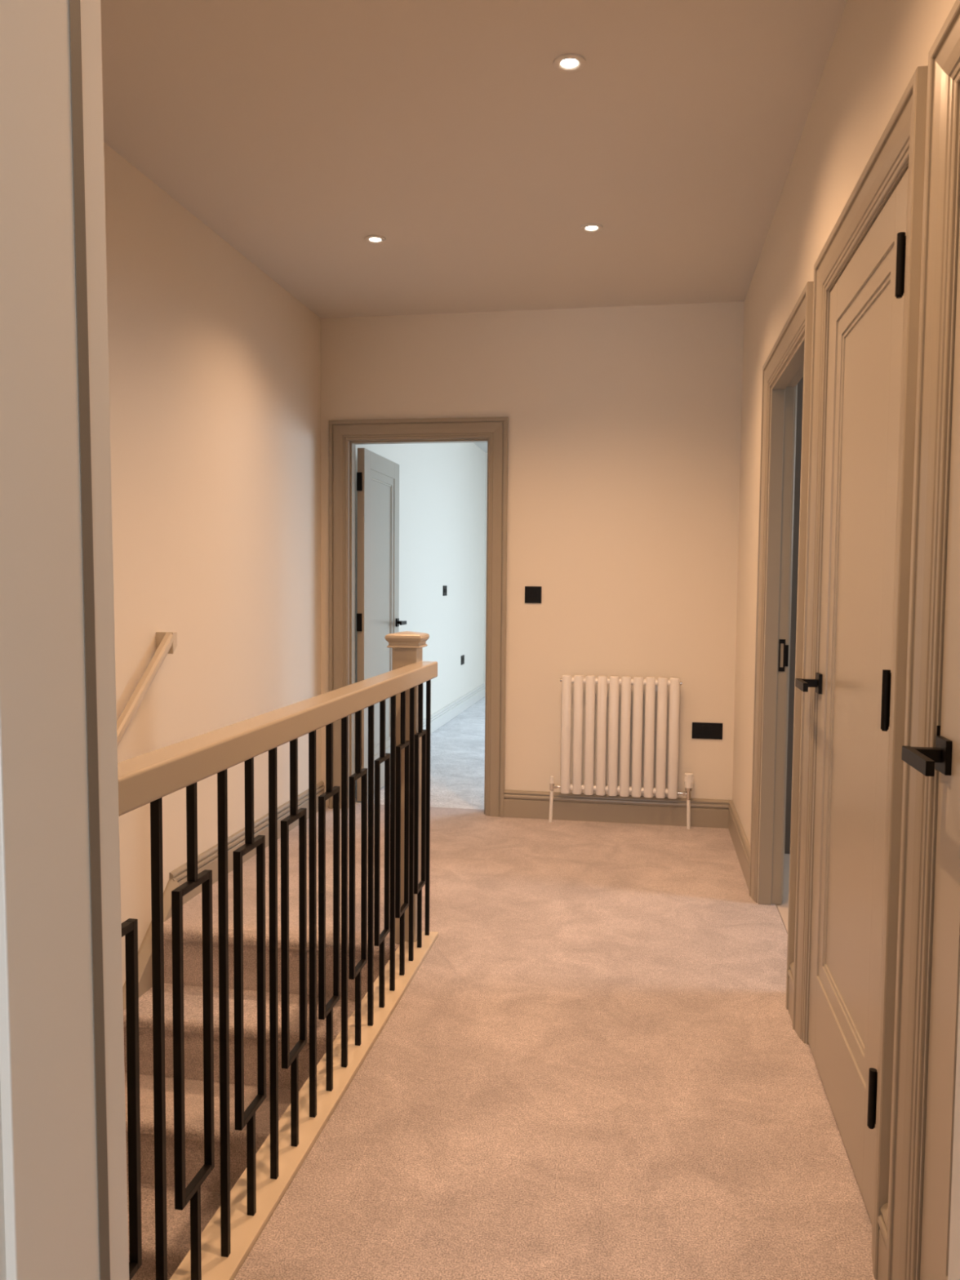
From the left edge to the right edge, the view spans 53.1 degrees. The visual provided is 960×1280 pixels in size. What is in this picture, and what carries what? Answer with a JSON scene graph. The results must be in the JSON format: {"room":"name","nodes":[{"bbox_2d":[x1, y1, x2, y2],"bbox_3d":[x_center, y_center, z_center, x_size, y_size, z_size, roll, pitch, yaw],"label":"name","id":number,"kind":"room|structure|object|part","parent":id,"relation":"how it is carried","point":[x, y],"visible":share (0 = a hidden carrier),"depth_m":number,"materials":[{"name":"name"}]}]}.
{"room":"upstairs landing","nodes":[
{"label":"upstairs landing","id":0,"kind":"room"},
{"bbox_2d":[103,142,485,986],"bbox_3d":[-0.970,0.942,5.084,0.100,5.321,11.160,1,3,10],"label":"wall","id":1,"kind":"structure","parent":0,"point":[215,366],"depth_m":4.01,"materials":[{"name":"beige paint"}]},
{"bbox_2d":[116,631,177,746],"bbox_3d":[-1.351,1.028,2.411,0.068,1.985,2.362,1,3,10],"label":"wall handrail","id":2,"kind":"object","parent":1,"relation":"attached to","point":[166,642],"visible":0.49,"depth_m":3.32,"materials":[{"name":"beige paint"}]},
{"bbox_2d":[168,781,324,904],"bbox_3d":[-1.014,0.901,4.466,0.021,0.145,1.715,1,3,10],"label":"baseboard","id":3,"kind":"structure","parent":1,"relation":"attached to","point":[207,860],"depth_m":4.18,"materials":[{"name":"beige wood"}]},
{"bbox_2d":[355,683,485,786],"bbox_3d":[-0.398,0.697,7.997,0.021,0.145,5.205,1,3,10],"label":"baseboard","id":4,"kind":"structure","parent":1,"relation":"attached to","point":[439,718],"depth_m":8.91,"materials":[{"name":"white paint"}]},
{"bbox_2d":[442,585,447,595],"bbox_3d":[-0.306,-0.433,8.437,0.010,0.088,0.150,1,3,10],"label":"light switch","id":5,"kind":"object","parent":1,"relation":"attached to","point":[445,588],"visible":1,"depth_m":8.44,"materials":[{"name":"black plastic"}]},
{"bbox_2d":[461,654,464,665],"bbox_3d":[-0.166,0.193,9.313,0.009,0.088,0.150,1,3,10],"label":"power socket","id":6,"kind":"object","parent":1,"relation":"attached to","point":[463,655],"visible":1,"depth_m":9.31,"materials":[{"name":"black plastic"}]},
{"bbox_2d":[100,0,847,452],"bbox_3d":[1.082,-1.770,5.332,3.956,0.100,9.860,1,3,10],"label":"ceiling","id":7,"kind":"structure","parent":0,"point":[298,132],"depth_m":3.04,"materials":[{"name":"white paint"}]},
{"bbox_2d":[364,235,386,244],"bbox_3d":[-0.431,-1.648,3.954,0.088,0.006,0.088,1,3,10],"label":"recessed light","id":8,"kind":"object","parent":7,"relation":"in","point":[376,239],"visible":1,"depth_m":3.95,"materials":[{"name":"white"}]},
{"bbox_2d":[553,53,586,72],"bbox_3d":[0.242,-1.562,2.603,0.088,0.006,0.088,1,3,10],"label":"recessed light","id":9,"kind":"object","parent":7,"relation":"in","point":[569,62],"visible":1,"depth_m":2.60,"materials":[{"name":"white"}]},
{"bbox_2d":[580,222,602,232],"bbox_3d":[0.442,-1.632,3.806,0.088,0.006,0.088,1,3,10],"label":"recessed light","id":10,"kind":"object","parent":7,"relation":"in","point":[593,227],"visible":1,"depth_m":3.80,"materials":[{"name":"white"}]},
{"bbox_2d":[483,452,487,688],"bbox_3d":[1.907,-0.572,10.219,3.956,2.856,0.100,1,3,10],"label":"wall","id":11,"kind":"structure","parent":0,"point":[486,486],"depth_m":10.48,"materials":[{"name":"beige paint"}]},
{"bbox_2d":[163,697,875,1279],"bbox_3d":[1.641,1.054,5.351,5.156,0.220,9.750,1,3,10],"label":"floor","id":12,"kind":"structure","parent":0,"point":[595,1066],"depth_m":2.39,"materials":[{"name":"beige carpet"}]},
{"bbox_2d":[320,301,744,807],"bbox_3d":[0.273,-0.383,5.106,2.291,2.656,0.130,1,3,10],"label":"wall","id":13,"kind":"structure","parent":0,"point":[624,422],"depth_m":4.97,"materials":[{"name":"beige paint"}]},
{"bbox_2d":[328,416,508,817],"bbox_3d":[-0.264,-0.144,5.598,0.974,2.110,0.931,1,3,10],"label":"door","id":14,"kind":"structure","parent":13,"relation":"in","point":[377,476],"depth_m":5.21,"materials":[{"name":"beige wood"}]},
{"bbox_3d":[-0.500,-0.107,6.006,0.053,0.022,0.130,1,3,10],"label":"handle lever","id":15,"kind":"part","parent":14,"relation":"part of","materials":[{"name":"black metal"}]},
{"bbox_2d":[524,586,541,603],"bbox_3d":[0.279,-0.237,5.042,0.088,0.088,0.009,1,3,10],"label":"light switch","id":16,"kind":"object","parent":13,"relation":"attached to","point":[532,593],"visible":1,"depth_m":5.04,"materials":[{"name":"black plastic"}]},
{"bbox_2d":[503,789,730,828],"bbox_3d":[0.711,0.883,5.026,1.180,0.145,0.021,1,3,10],"label":"baseboard","id":17,"kind":"structure","parent":13,"relation":"attached to","point":[706,813],"depth_m":5.02,"materials":[{"name":"beige wood"}]},
{"bbox_2d":[548,675,693,829],"bbox_3d":[0.730,0.573,4.972,0.735,0.773,0.082,1,3,10],"label":"radiator","id":18,"kind":"object","parent":13,"relation":"attached to","point":[652,685],"visible":1,"depth_m":4.93,"materials":[{"name":"white metal"}]},
{"bbox_2d":[691,722,722,739],"bbox_3d":[1.166,0.466,4.928,0.153,0.084,0.009,1,3,10],"label":"power socket","id":19,"kind":"object","parent":13,"relation":"attached to","point":[711,731],"visible":1,"depth_m":4.93,"materials":[{"name":"black plastic"}]},
{"bbox_2d":[784,377,803,853],"bbox_3d":[2.492,-0.129,2.837,2.865,2.856,2.950,1,3,10],"label":"wall","id":20,"kind":"structure","parent":0,"point":[800,385],"depth_m":4.42,"materials":[{"name":"paint"}]},
{"bbox_2d":[732,0,959,1279],"bbox_3d":[0.968,-0.233,2.681,0.087,2.656,4.417,1,3,10],"label":"wall","id":21,"kind":"structure","parent":0,"point":[877,47],"depth_m":2.74,"materials":[{"name":"beige paint"}]},
{"bbox_2d":[749,281,813,1009],"bbox_3d":[1.475,0.018,3.208,0.959,2.100,1.065,1,3,10],"label":"door frame","id":22,"kind":"structure","parent":21,"relation":"in","point":[773,718],"depth_m":3.68,"materials":[{"name":"beige wood"}]},
{"bbox_3d":[1.168,0.059,3.697,0.034,0.124,0.006,1,3,10],"label":"strike plate","id":23,"kind":"part","parent":22,"relation":"part of","materials":[{"name":"black metal"}]},
{"bbox_3d":[1.121,0.011,3.270,0.022,2.100,1.065,1,3,10],"label":"architrave","id":24,"kind":"part","parent":22,"relation":"part of","materials":[{"name":"beige wood"}]},
{"bbox_2d":[728,800,888,1279],"bbox_3d":[0.997,0.988,3.296,0.021,0.145,3.336,1,3,10],"label":"baseboard","id":25,"kind":"structure","parent":21,"relation":"attached to","point":[740,842],"depth_m":3.92,"materials":[{"name":"beige wood"}]},
{"bbox_2d":[791,66,928,1279],"bbox_3d":[0.842,0.069,2.156,0.145,2.112,1.008,1,3,10],"label":"door","id":26,"kind":"structure","parent":21,"relation":"in","point":[857,683],"depth_m":2.09,"materials":[{"name":"beige wood"}]},
{"bbox_3d":[0.850,0.116,2.474,0.053,0.022,0.130,1,3,10],"label":"handle lever","id":27,"kind":"part","parent":26,"relation":"part of","materials":[{"name":"black metal"}]},
{"bbox_2d":[885,0,959,1279],"bbox_3d":[0.665,0.134,1.141,0.145,2.100,0.921,1,3,10],"label":"door","id":28,"kind":"structure","parent":21,"relation":"in","point":[921,750],"depth_m":1.50,"materials":[{"name":"beige wood"}]},
{"bbox_3d":[0.664,0.178,1.410,0.053,0.022,0.130,1,3,10],"label":"handle lever","id":29,"kind":"part","parent":28,"relation":"part of","materials":[{"name":"black metal"}]},
{"bbox_3d":[0.726,0.168,1.494,0.030,0.070,0.002,1,3,10],"label":"strike plate","id":30,"kind":"part","parent":28,"relation":"part of","materials":[{"name":"black metal"}]},
{"bbox_3d":[-0.528,-0.133,0.771,2.204,2.656,0.130,1,3,10],"label":"wall","id":31,"kind":"structure","parent":0,"visible":0},
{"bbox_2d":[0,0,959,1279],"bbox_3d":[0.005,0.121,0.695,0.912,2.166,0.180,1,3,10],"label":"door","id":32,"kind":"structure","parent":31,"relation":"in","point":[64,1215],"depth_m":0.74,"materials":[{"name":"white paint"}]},
{"bbox_3d":[-0.008,0.126,0.618,0.912,2.166,0.022,1,3,10],"label":"architrave","id":33,"kind":"part","parent":32,"relation":"part of","materials":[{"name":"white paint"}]},
{"bbox_3d":[-0.575,2.523,1.436,0.090,2.603,3.940,1,3,10],"label":"wall","id":34,"kind":"structure","parent":0,"visible":0},
{"bbox_2d":[117,631,438,1279],"bbox_3d":[-0.439,0.606,2.149,0.164,1.138,2.510,1,3,10],"label":"balustrade","id":35,"kind":"object","parent":34,"relation":"on","point":[221,1249],"visible":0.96,"depth_m":1.97,"materials":[{"name":"black metal"}]},
{"bbox_3d":[-0.392,0.171,2.105,0.067,0.054,2.489,1,3,10],"label":"handrail","id":36,"kind":"part","parent":35,"relation":"part of","materials":[{"name":"beige paint"}]},
{"bbox_3d":[-0.253,0.529,3.322,0.086,1.034,0.087,1,3,10],"label":"newel post","id":37,"kind":"part","parent":35,"relation":"part of","materials":[{"name":"beige paint"}]},
{"bbox_3d":[-1.089,3.858,1.684,1.136,0.100,4.300,1,3,10],"label":"floor","id":38,"kind":"structure","parent":0,"visible":0},
{"bbox_2d":[122,877,399,1279],"bbox_3d":[-0.985,2.508,2.105,0.944,3.042,3.118,1,3,10],"label":"staircase","id":39,"kind":"structure","parent":38,"relation":"on","point":[178,1221],"depth_m":3.17,"materials":[{"name":"beige carpet"}]}
]}

